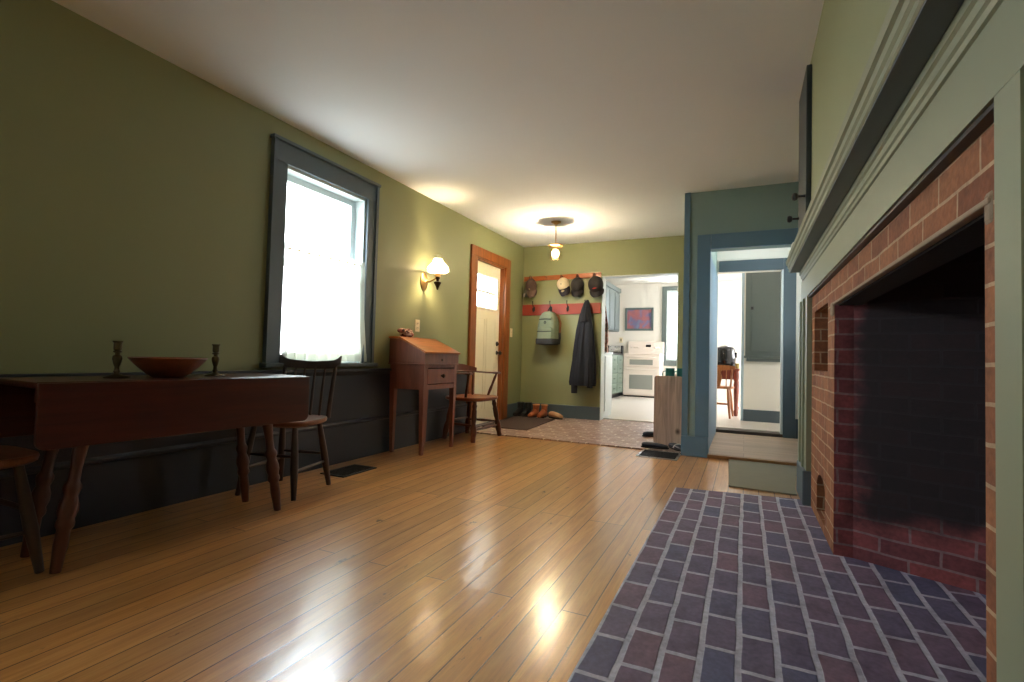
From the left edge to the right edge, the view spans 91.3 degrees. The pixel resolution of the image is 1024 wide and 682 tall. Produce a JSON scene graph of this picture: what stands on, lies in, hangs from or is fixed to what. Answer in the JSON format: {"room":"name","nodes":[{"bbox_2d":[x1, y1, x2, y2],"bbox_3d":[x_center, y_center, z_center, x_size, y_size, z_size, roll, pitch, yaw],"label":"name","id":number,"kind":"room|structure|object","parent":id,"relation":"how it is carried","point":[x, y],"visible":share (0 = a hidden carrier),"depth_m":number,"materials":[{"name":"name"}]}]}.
{"room":"living room","nodes":[
{"label":"living room","id":0,"kind":"room"},
{"bbox_2d":[0,0,523,403],"bbox_3d":[-1.825,-0.309,2.992,0.180,2.572,9.260,1,-2,25],"label":"wall","id":1,"kind":"structure","parent":0,"point":[134,187],"depth_m":2.60,"materials":[{"name":"green paint"}]},
{"bbox_2d":[0,368,466,546],"bbox_3d":[-2.096,0.503,2.156,0.050,0.722,7.580,1,-2,25],"label":"wainscot","id":2,"kind":"structure","parent":1,"relation":"attached to","point":[125,478],"depth_m":2.90,"materials":[{"name":"wood"}]},
{"bbox_2d":[259,133,380,367],"bbox_3d":[-1.428,-0.572,3.751,0.235,1.526,1.076,1,-2,25],"label":"window","id":3,"kind":"structure","parent":1,"relation":"in","point":[285,153],"depth_m":3.62,"materials":[{"name":"wood"}]},
{"bbox_2d":[281,242,366,361],"bbox_3d":[-1.366,-0.251,3.724,0.058,0.805,0.819,1,-2,25],"label":"cafe curtain","id":4,"kind":"object","parent":3,"relation":"hanging from","point":[324,292],"visible":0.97,"depth_m":3.67,"materials":[{"name":"white fabric"}]},
{"bbox_2d":[415,319,419,331],"bbox_3d":[-0.899,-0.146,4.761,0.010,0.116,0.072,1,-2,25],"label":"wall outlet","id":5,"kind":"object","parent":1,"relation":"attached to","point":[417,322],"visible":1,"depth_m":4.75,"materials":[{"name":"beige plastic"}]},
{"bbox_2d":[420,258,448,290],"bbox_3d":[-0.731,-0.663,4.816,0.258,0.360,0.216,1,-2,25],"label":"wall sconce","id":6,"kind":"object","parent":1,"relation":"attached to","point":[437,267],"visible":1,"depth_m":4.78,"materials":[{"name":"white fabric"}]},
{"bbox_2d":[466,244,510,427],"bbox_3d":[-0.338,-0.023,6.134,0.190,2.115,1.030,1,-2,25],"label":"door","id":7,"kind":"structure","parent":1,"relation":"in","point":[488,329],"depth_m":6.22,"materials":[{"name":"beige paint"}]},
{"bbox_2d":[507,403,517,417],"bbox_3d":[0.018,0.936,6.746,0.020,0.195,0.445,1,-2,25],"label":"baseboard","id":8,"kind":"structure","parent":1,"relation":"attached to","point":[511,408],"depth_m":6.67,"materials":[{"name":"wood"}]},
{"bbox_2d":[0,395,799,681],"bbox_3d":[1.720,1.024,3.957,6.600,0.150,14.100,1,-2,25],"label":"floor","id":9,"kind":"structure","parent":0,"point":[493,558],"depth_m":1.97,"materials":[{"name":"brown wood"}]},
{"bbox_2d":[0,445,44,573],"bbox_3d":[-2.006,0.442,1.779,0.444,0.830,0.432,1,-2,25],"label":"chair","id":10,"kind":"object","parent":9,"relation":"on","point":[14,457],"visible":1,"depth_m":1.85,"materials":[{"name":"brown wood"}]},
{"bbox_2d":[0,373,309,573],"bbox_3d":[-1.592,0.526,2.351,0.458,0.718,1.130,0,-2,29],"label":"table","id":11,"kind":"object","parent":9,"relation":"on","point":[76,412],"visible":0.98,"depth_m":2.04,"materials":[{"name":"brown wood"}]},
{"bbox_2d":[102,341,129,378],"bbox_3d":[-1.686,0.079,2.138,0.094,0.158,0.094,1,-2,25],"label":"candlestick","id":12,"kind":"object","parent":11,"relation":"on","point":[117,358],"visible":0.99,"depth_m":2.13,"materials":[{"name":"gold metal"}]},
{"bbox_2d":[112,341,123,350],"bbox_3d":[-1.685,0.021,2.140,0.038,0.042,0.038,1,-2,25],"label":"candle cup","id":13,"kind":"object","parent":12,"relation":"on","point":[117,346],"depth_m":2.13,"materials":[{"name":"gold metal"}]},
{"bbox_2d":[127,357,207,377],"bbox_3d":[-1.578,0.121,2.301,0.308,0.090,0.308,1,-2,25],"label":"wooden bowl","id":14,"kind":"object","parent":11,"relation":"on","point":[158,367],"visible":1,"depth_m":2.21,"materials":[{"name":"brown wood"}]},
{"bbox_2d":[204,344,225,375],"bbox_3d":[-1.483,0.096,2.504,0.094,0.158,0.094,1,-2,25],"label":"candlestick","id":15,"kind":"object","parent":11,"relation":"on","point":[215,359],"visible":0.98,"depth_m":2.49,"materials":[{"name":"gold metal"}]},
{"bbox_2d":[212,344,220,352],"bbox_3d":[-1.482,0.038,2.506,0.038,0.042,0.038,1,-2,25],"label":"candle cup","id":16,"kind":"object","parent":15,"relation":"on","point":[216,347],"depth_m":2.49,"materials":[{"name":"gold metal"}]},
{"bbox_2d":[235,354,341,500],"bbox_3d":[-1.371,0.500,3.094,0.444,0.830,0.432,1,-2,12],"label":"chair","id":17,"kind":"object","parent":9,"relation":"on","point":[318,419],"visible":0.73,"depth_m":3.18,"materials":[{"name":"brown wood"}]},
{"bbox_2d":[320,464,376,477],"bbox_3d":[-1.168,0.930,3.593,0.215,0.008,0.340,1,-2,25],"label":"floor vent","id":18,"kind":"object","parent":9,"relation":"in","point":[353,469],"visible":0.96,"depth_m":3.59,"materials":[{"name":"metal"}]},
{"bbox_2d":[330,465,370,475],"bbox_3d":[-1.168,0.930,3.593,0.175,0.007,0.300,1,-2,25],"label":"grille","id":19,"kind":"object","parent":18,"relation":"attached to","point":[349,470],"depth_m":3.59,"materials":[{"name":"metal"}]},
{"bbox_2d":[388,336,460,455],"bbox_3d":[-0.782,0.472,4.506,0.409,1.000,0.561,1,-2,25],"label":"desk","id":20,"kind":"object","parent":9,"relation":"on","point":[423,365],"visible":1,"depth_m":4.33,"materials":[{"name":"red wood"}]},
{"bbox_2d":[397,328,413,336],"bbox_3d":[-0.947,-0.073,4.498,0.130,0.080,0.184,1,-2,25],"label":"cloth bundle","id":21,"kind":"object","parent":20,"relation":"on","point":[403,332],"visible":0.97,"depth_m":4.46,"materials":[{"name":"fabric"}]},
{"bbox_2d":[442,363,501,442],"bbox_3d":[-0.423,0.624,5.224,0.482,0.770,0.638,1,-2,27],"label":"chair","id":22,"kind":"object","parent":9,"relation":"on","point":[469,398],"visible":0.84,"depth_m":5.25,"materials":[{"name":"brown wood"}]},
{"bbox_2d":[482,416,554,430],"bbox_3d":[0.098,1.007,6.185,0.580,0.038,0.930,1,-2,25],"label":"doormat","id":23,"kind":"object","parent":9,"relation":"on","point":[514,422],"visible":0.96,"depth_m":6.14,"materials":[{"name":"brown fabric"}]},
{"bbox_2d":[513,402,524,415],"bbox_3d":[0.090,0.923,6.792,0.097,0.184,0.238,1,-2,28],"label":"boot","id":24,"kind":"object","parent":9,"relation":"on","point":[519,410],"visible":0.85,"depth_m":6.79,"materials":[{"name":"black leather"}]},
{"bbox_2d":[521,402,531,416],"bbox_3d":[0.196,0.925,6.760,0.097,0.184,0.238,1,-2,28],"label":"boot","id":25,"kind":"object","parent":9,"relation":"on","point":[528,405],"visible":0.91,"depth_m":6.76,"materials":[{"name":"black leather"}]},
{"bbox_2d":[528,404,539,416],"bbox_3d":[0.293,0.932,6.698,0.097,0.170,0.238,0,-2,33],"label":"boot","id":26,"kind":"object","parent":9,"relation":"on","point":[535,411],"visible":0.88,"depth_m":6.69,"materials":[{"name":"orange leather"}]},
{"bbox_2d":[537,404,547,417],"bbox_3d":[0.406,0.934,6.662,0.097,0.170,0.238,0,-2,29],"label":"boot","id":27,"kind":"object","parent":9,"relation":"on","point":[543,413],"visible":1,"depth_m":6.66,"materials":[{"name":"orange leather"}]},
{"bbox_2d":[548,411,562,419],"bbox_3d":[0.573,0.978,6.596,0.093,0.087,0.260,3,-2,-37],"label":"shoe","id":28,"kind":"object","parent":9,"relation":"on","point":[554,415],"visible":1,"depth_m":6.55,"materials":[{"name":"beige fabric"}]},
{"bbox_2d":[603,352,612,416],"bbox_3d":[1.070,0.588,7.004,0.572,0.880,0.464,1,-2,25],"label":"base cabinet","id":29,"kind":"object","parent":9,"relation":"on","point":[608,356],"visible":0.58,"depth_m":6.84,"materials":[{"name":"paint"}]},
{"bbox_2d":[612,355,622,397],"bbox_3d":[1.867,0.717,10.297,0.632,0.870,1.050,1,-2,25],"label":"base cabinet","id":30,"kind":"object","parent":9,"relation":"on","point":[617,360],"visible":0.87,"depth_m":10.19,"materials":[{"name":"green paint"}]},
{"bbox_3d":[1.987,0.274,10.592,0.601,0.040,1.690,1,-2,25],"label":"countertop","id":31,"kind":"structure","parent":30,"relation":"on","visible":0},
{"bbox_2d":[608,345,622,353],"bbox_3d":[2.294,0.190,11.098,0.322,0.175,0.156,1,-2,25],"label":"toaster","id":32,"kind":"object","parent":31,"relation":"on","point":[615,349],"visible":0.75,"depth_m":11.02,"materials":[{"name":"silver metal"}]},
{"bbox_2d":[623,341,663,397],"bbox_3d":[2.822,0.596,10.760,0.770,1.190,0.637,1,-2,25],"label":"range","id":33,"kind":"object","parent":9,"relation":"on","point":[643,361],"visible":0.96,"depth_m":10.57,"materials":[{"name":"white metal"}]},
{"bbox_2d":[623,353,663,354],"bbox_3d":[2.844,0.284,10.800,0.770,0.018,0.570,1,-2,25],"label":"cooktop","id":34,"kind":"object","parent":33,"relation":"in","point":[623,353],"depth_m":10.64,"materials":[{"name":"white metal"}]},
{"bbox_2d":[642,431,652,436],"bbox_3d":[1.531,0.999,5.381,0.260,0.059,0.113,1,-2,5],"label":"sandal","id":35,"kind":"object","parent":9,"relation":"on","point":[647,433],"visible":0.41,"depth_m":5.36,"materials":[{"name":"rubber"}]},
{"bbox_2d":[641,442,668,448],"bbox_3d":[1.365,0.996,4.782,0.260,0.052,0.093,1,-2,20],"label":"sandal","id":36,"kind":"object","parent":9,"relation":"on","point":[653,445],"visible":1,"depth_m":4.75,"materials":[{"name":"rubber"}]},
{"bbox_2d":[636,449,680,460],"bbox_3d":[1.324,1.022,4.505,0.350,0.008,0.370,1,-2,25],"label":"floor vent","id":37,"kind":"object","parent":9,"relation":"in","point":[666,455],"visible":0.88,"depth_m":4.48,"materials":[{"name":"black metal"}]},
{"bbox_2d":[639,450,678,458],"bbox_3d":[1.324,1.023,4.505,0.310,0.007,0.330,1,-2,25],"label":"grille","id":38,"kind":"object","parent":37,"relation":"attached to","point":[655,454],"depth_m":4.49,"materials":[{"name":"metal"}]},
{"bbox_2d":[653,374,681,445],"bbox_3d":[1.698,0.701,5.265,0.270,0.682,0.826,1,-2,25],"label":"bench","id":39,"kind":"object","parent":9,"relation":"on","point":[667,389],"visible":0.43,"depth_m":4.89,"materials":[{"name":"brown wood"}]},
{"bbox_2d":[662,368,674,375],"bbox_3d":[1.627,0.356,5.178,0.117,0.150,0.096,2,-2,-29],"label":"enamel mug","id":40,"kind":"object","parent":39,"relation":"on","point":[668,371],"visible":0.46,"depth_m":5.15,"materials":[{"name":"green metal"}]},
{"bbox_2d":[675,368,681,376],"bbox_3d":[1.768,0.362,5.245,0.117,0.150,0.096,2,-2,-29],"label":"enamel mug","id":41,"kind":"object","parent":39,"relation":"on","point":[679,370],"visible":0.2,"depth_m":5.22,"materials":[{"name":"green metal"}]},
{"bbox_2d":[668,443,680,451],"bbox_3d":[1.561,0.995,4.718,0.113,0.059,0.260,2,-2,-15],"label":"sandal","id":42,"kind":"object","parent":9,"relation":"on","point":[677,447],"visible":0.66,"depth_m":4.70,"materials":[{"name":"rubber"}]},
{"bbox_2d":[717,365,734,418],"bbox_3d":[2.963,0.713,7.171,0.460,0.742,0.433,0,-2,29],"label":"chair","id":43,"kind":"object","parent":9,"relation":"on","point":[720,368],"visible":0.55,"depth_m":6.99,"materials":[{"name":"brown wood"}]},
{"bbox_2d":[721,368,739,415],"bbox_3d":[3.141,0.759,7.733,0.685,0.690,0.820,1,-2,25],"label":"kitchen table","id":44,"kind":"object","parent":9,"relation":"on","point":[735,377],"visible":0.44,"depth_m":7.26,"materials":[{"name":"red wood"}]},
{"bbox_2d":[717,345,736,365],"bbox_3d":[3.231,0.239,7.598,0.324,0.345,0.294,2,-2,-27],"label":"toaster","id":45,"kind":"object","parent":44,"relation":"on","point":[726,354],"visible":0.71,"depth_m":7.49,"materials":[{"name":"silver metal"}]},
{"bbox_2d":[716,427,782,436],"bbox_3d":[2.751,1.073,5.818,0.700,0.062,0.175,1,-2,25],"label":"threshold","id":46,"kind":"object","parent":9,"relation":"on","point":[722,430],"visible":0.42,"depth_m":5.76,"materials":[{"name":"black wood"}]},
{"bbox_2d":[707,453,796,465],"bbox_3d":[2.209,1.025,4.229,1.042,0.032,0.065,1,-2,25],"label":"threshold","id":47,"kind":"object","parent":9,"relation":"on","point":[713,456],"visible":0.5,"depth_m":4.29,"materials":[{"name":"wood"}]},
{"bbox_2d":[729,459,796,495],"bbox_3d":[1.896,1.012,3.765,0.518,0.009,1.030,1,-2,25],"label":"runner mat","id":48,"kind":"object","parent":9,"relation":"on","point":[767,477],"visible":0.97,"depth_m":3.70,"materials":[{"name":"green fabric"}]},
{"bbox_2d":[567,487,985,681],"bbox_3d":[1.121,0.936,1.557,1.562,0.025,3.440,1,-2,25],"label":"hearth","id":49,"kind":"object","parent":9,"relation":"on","point":[723,586],"visible":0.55,"depth_m":1.71,"materials":[{"name":"brick"}]},
{"bbox_2d":[786,0,1023,681],"bbox_3d":[0.981,0.125,0.570,0.820,1.528,5.868,1,-2,25],"label":"fireplace","id":50,"kind":"object","parent":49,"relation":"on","point":[907,250],"visible":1,"depth_m":1.70,"materials":[{"name":"green paint"}]},
{"bbox_2d":[786,0,924,271],"bbox_3d":[0.766,-0.604,0.636,0.360,0.078,5.750,1,-2,25],"label":"mantel shelf","id":51,"kind":"object","parent":50,"relation":"attached to","point":[895,64],"depth_m":1.21,"materials":[{"name":"green paint"}]},
{"bbox_2d":[52,0,823,246],"bbox_3d":[0.206,-1.532,2.101,4.630,0.120,9.260,1,-2,25],"label":"ceiling","id":52,"kind":"structure","parent":0,"point":[597,118],"depth_m":2.86,"materials":[{"name":"paint"}]},
{"bbox_2d":[548,220,562,257],"bbox_3d":[0.494,-1.140,5.669,0.170,0.423,0.170,1,-2,25],"label":"pendant lamp","id":53,"kind":"object","parent":52,"relation":"hanging from","point":[555,253],"visible":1,"depth_m":5.64,"materials":[{"name":"gold metal"}]},
{"bbox_2d":[490,279,491,308],"bbox_3d":[2.673,-0.164,5.977,6.600,2.660,0.070,1,-2,25],"label":"wall","id":54,"kind":"structure","parent":0,"point":[491,279],"depth_m":7.35,"materials":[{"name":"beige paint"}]},
{"bbox_2d":[605,307,607,352],"bbox_3d":[1.227,-0.218,6.792,0.171,0.746,0.061,1,-2,25],"label":"apron","id":55,"kind":"object","parent":54,"relation":"hanging from","point":[606,320],"visible":0.23,"depth_m":6.77,"materials":[{"name":"fabric"}]},
{"bbox_2d":[520,235,801,427],"bbox_3d":[2.179,-0.107,6.138,4.430,2.572,0.150,1,-2,25],"label":"wall","id":56,"kind":"structure","parent":0,"point":[545,369],"depth_m":6.66,"materials":[{"name":"green paint"}]},
{"bbox_2d":[522,300,600,315],"bbox_3d":[0.638,-0.444,6.734,1.110,0.194,0.094,1,-2,25],"label":"rail","id":57,"kind":"object","parent":56,"relation":"attached to","point":[575,308],"visible":0.86,"depth_m":6.76,"materials":[{"name":"red wood"}]},
{"bbox_2d":[536,307,561,344],"bbox_3d":[0.494,-0.208,6.692,0.324,0.518,0.226,0,-2,35],"label":"backpack","id":58,"kind":"object","parent":57,"relation":"hanging from","point":[548,331],"visible":1,"depth_m":6.63,"materials":[{"name":"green fabric"}]},
{"bbox_2d":[569,300,595,392],"bbox_3d":[0.926,0.069,6.486,0.356,1.222,0.199,1,-2,25],"label":"jacket","id":59,"kind":"object","parent":57,"relation":"hanging from","point":[583,366],"visible":1,"depth_m":6.41,"materials":[{"name":"grey fabric"}]},
{"bbox_2d":[580,300,591,322],"bbox_3d":[0.957,-0.387,6.490,0.160,0.310,0.179,1,-2,25],"label":"hood","id":60,"kind":"object","parent":59,"relation":"attached to","point":[585,314],"depth_m":6.43,"materials":[{"name":"grey fabric"}]},
{"bbox_2d":[523,403,599,420],"bbox_3d":[0.622,0.951,6.722,1.135,0.195,0.020,1,-2,25],"label":"baseboard","id":61,"kind":"structure","parent":56,"relation":"attached to","point":[568,411],"depth_m":6.61,"materials":[{"name":"wood"}]},
{"bbox_2d":[524,272,600,281],"bbox_3d":[0.658,-0.867,6.747,1.093,0.080,0.086,1,-2,25],"label":"rail","id":62,"kind":"object","parent":56,"relation":"attached to","point":[581,275],"visible":0.95,"depth_m":6.75,"materials":[{"name":"red wood"}]},
{"bbox_2d":[523,284,527,296],"bbox_3d":[0.182,-0.707,6.927,0.092,0.209,0.079,1,-2,25],"label":"cap","id":63,"kind":"object","parent":62,"relation":"hanging from","point":[524,290],"visible":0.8,"depth_m":6.94,"materials":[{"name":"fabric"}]},
{"bbox_2d":[526,276,536,297],"bbox_3d":[0.249,-0.743,6.828,0.162,0.313,0.095,1,-2,25],"label":"cap","id":64,"kind":"object","parent":62,"relation":"hanging from","point":[531,285],"visible":1,"depth_m":6.80,"materials":[{"name":"brown fabric"}]},
{"bbox_2d":[557,276,569,295],"bbox_3d":[0.675,-0.744,6.685,0.185,0.303,0.105,1,-2,25],"label":"cap","id":65,"kind":"object","parent":62,"relation":"hanging from","point":[563,286],"visible":1,"depth_m":6.66,"materials":[{"name":"white fabric"}]},
{"bbox_2d":[571,274,583,296],"bbox_3d":[0.846,-0.733,6.600,0.176,0.308,0.115,1,-2,25],"label":"cap","id":66,"kind":"object","parent":62,"relation":"hanging from","point":[577,284],"visible":1,"depth_m":6.58,"materials":[{"name":"black fabric"}]},
{"bbox_2d":[588,273,603,296],"bbox_3d":[1.077,-0.729,6.487,0.213,0.331,0.125,1,-2,25],"label":"cap","id":67,"kind":"object","parent":62,"relation":"hanging from","point":[595,284],"visible":1,"depth_m":6.46,"materials":[{"name":"black fabric"}]},
{"bbox_2d":[600,273,678,419],"bbox_3d":[1.623,0.100,6.388,0.955,1.885,0.159,1,-2,25],"label":"trim","id":68,"kind":"structure","parent":56,"relation":"attached to","point":[604,278],"depth_m":6.54,"materials":[{"name":"paint"}]},
{"bbox_2d":[795,419,797,438],"bbox_3d":[3.247,0.985,5.501,0.234,0.236,0.018,1,-2,25],"label":"baseboard","id":69,"kind":"structure","parent":56,"relation":"attached to","point":[796,420],"depth_m":5.54,"materials":[{"name":"wood"}]},
{"bbox_2d":[606,273,741,284],"bbox_3d":[3.724,-1.407,8.207,6.600,0.120,4.900,1,-2,25],"label":"ceiling","id":70,"kind":"structure","parent":0,"point":[735,276],"depth_m":10.52,"materials":[{"name":"beige paint"}]},
{"bbox_2d":[608,280,744,400],"bbox_3d":[4.701,0.026,10.340,6.600,2.660,0.100,1,-2,25],"label":"wall","id":71,"kind":"structure","parent":0,"point":[729,292],"depth_m":10.91,"materials":[{"name":"beige paint"}]},
{"bbox_2d":[625,307,653,330],"bbox_3d":[2.837,-0.487,11.157,0.620,0.510,0.030,1,-2,25],"label":"framed picture","id":72,"kind":"object","parent":71,"relation":"attached to","point":[636,319],"visible":1,"depth_m":11.15,"materials":[{"name":"paper"}]},
{"bbox_2d":[662,286,677,365],"bbox_3d":[3.616,-0.322,10.809,0.750,1.730,0.110,1,-2,25],"label":"window","id":73,"kind":"structure","parent":71,"relation":"in","point":[665,301],"depth_m":10.91,"materials":[{"name":"grey paint"}]},
{"bbox_2d":[711,252,716,271],"bbox_3d":[2.022,-0.142,5.313,0.200,2.462,1.478,1,-2,25],"label":"wall","id":74,"kind":"structure","parent":0,"point":[713,254],"depth_m":5.63,"materials":[{"name":"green paint"}]},
{"bbox_2d":[695,228,797,453],"bbox_3d":[2.537,0.052,5.071,1.118,2.045,1.779,1,-2,25],"label":"door frame","id":75,"kind":"structure","parent":74,"relation":"attached to","point":[707,278],"depth_m":4.86,"materials":[{"name":"blue paint"}]},
{"bbox_2d":[681,182,797,457],"bbox_3d":[2.542,-0.160,4.172,2.115,2.572,0.150,1,-2,25],"label":"wall","id":76,"kind":"structure","parent":0,"point":[764,207],"depth_m":4.50,"materials":[{"name":"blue paint"}]},
{"bbox_2d":[743,273,779,410],"bbox_3d":[3.899,-0.155,6.493,1.612,2.478,0.120,1,-2,25],"label":"wall","id":77,"kind":"structure","parent":0,"point":[761,381],"depth_m":6.67,"materials":[{"name":"beige paint"}]},
{"bbox_2d":[740,273,744,420],"bbox_3d":[3.153,-0.139,6.840,0.032,2.430,0.100,1,-2,25],"label":"trim","id":78,"kind":"structure","parent":77,"relation":"attached to","point":[743,274],"depth_m":6.79,"materials":[{"name":"white wood"}]},
{"bbox_2d":[743,409,779,422],"bbox_3d":[3.840,1.003,6.393,1.612,0.155,0.019,1,-2,25],"label":"baseboard","id":79,"kind":"structure","parent":77,"relation":"attached to","point":[748,415],"depth_m":6.63,"materials":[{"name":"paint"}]},
{"bbox_2d":[744,271,780,361],"bbox_3d":[3.395,-0.355,6.627,0.582,1.260,0.078,1,-2,25],"label":"upper cabinet","id":80,"kind":"object","parent":77,"relation":"attached to","point":[763,289],"visible":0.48,"depth_m":6.63,"materials":[{"name":"grey paint"}]},
{"bbox_2d":[810,0,891,198],"bbox_3d":[0.991,-1.119,-0.136,1.310,0.906,5.900,1,-2,25],"label":"wall","id":81,"kind":"structure","parent":0,"point":[848,31],"depth_m":1.80,"materials":[{"name":"green paint"}]},
{"bbox_2d":[787,64,811,230],"bbox_3d":[1.622,-0.971,2.638,0.284,0.810,0.410,1,-2,25],"label":"upper cabinet","id":82,"kind":"object","parent":81,"relation":"attached to","point":[803,196],"visible":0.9,"depth_m":2.52,"materials":[{"name":"paint"}]},
{"bbox_3d":[1.024,-0.099,9.391,0.130,2.660,4.724,1,-2,25],"label":"wall","id":83,"kind":"structure","parent":0,"visible":0},
{"bbox_2d":[606,281,620,331],"bbox_3d":[1.757,-0.707,10.200,0.495,0.935,1.910,1,-2,25],"label":"upper cabinet","id":84,"kind":"object","parent":83,"relation":"attached to","point":[613,292],"visible":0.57,"depth_m":10.37,"materials":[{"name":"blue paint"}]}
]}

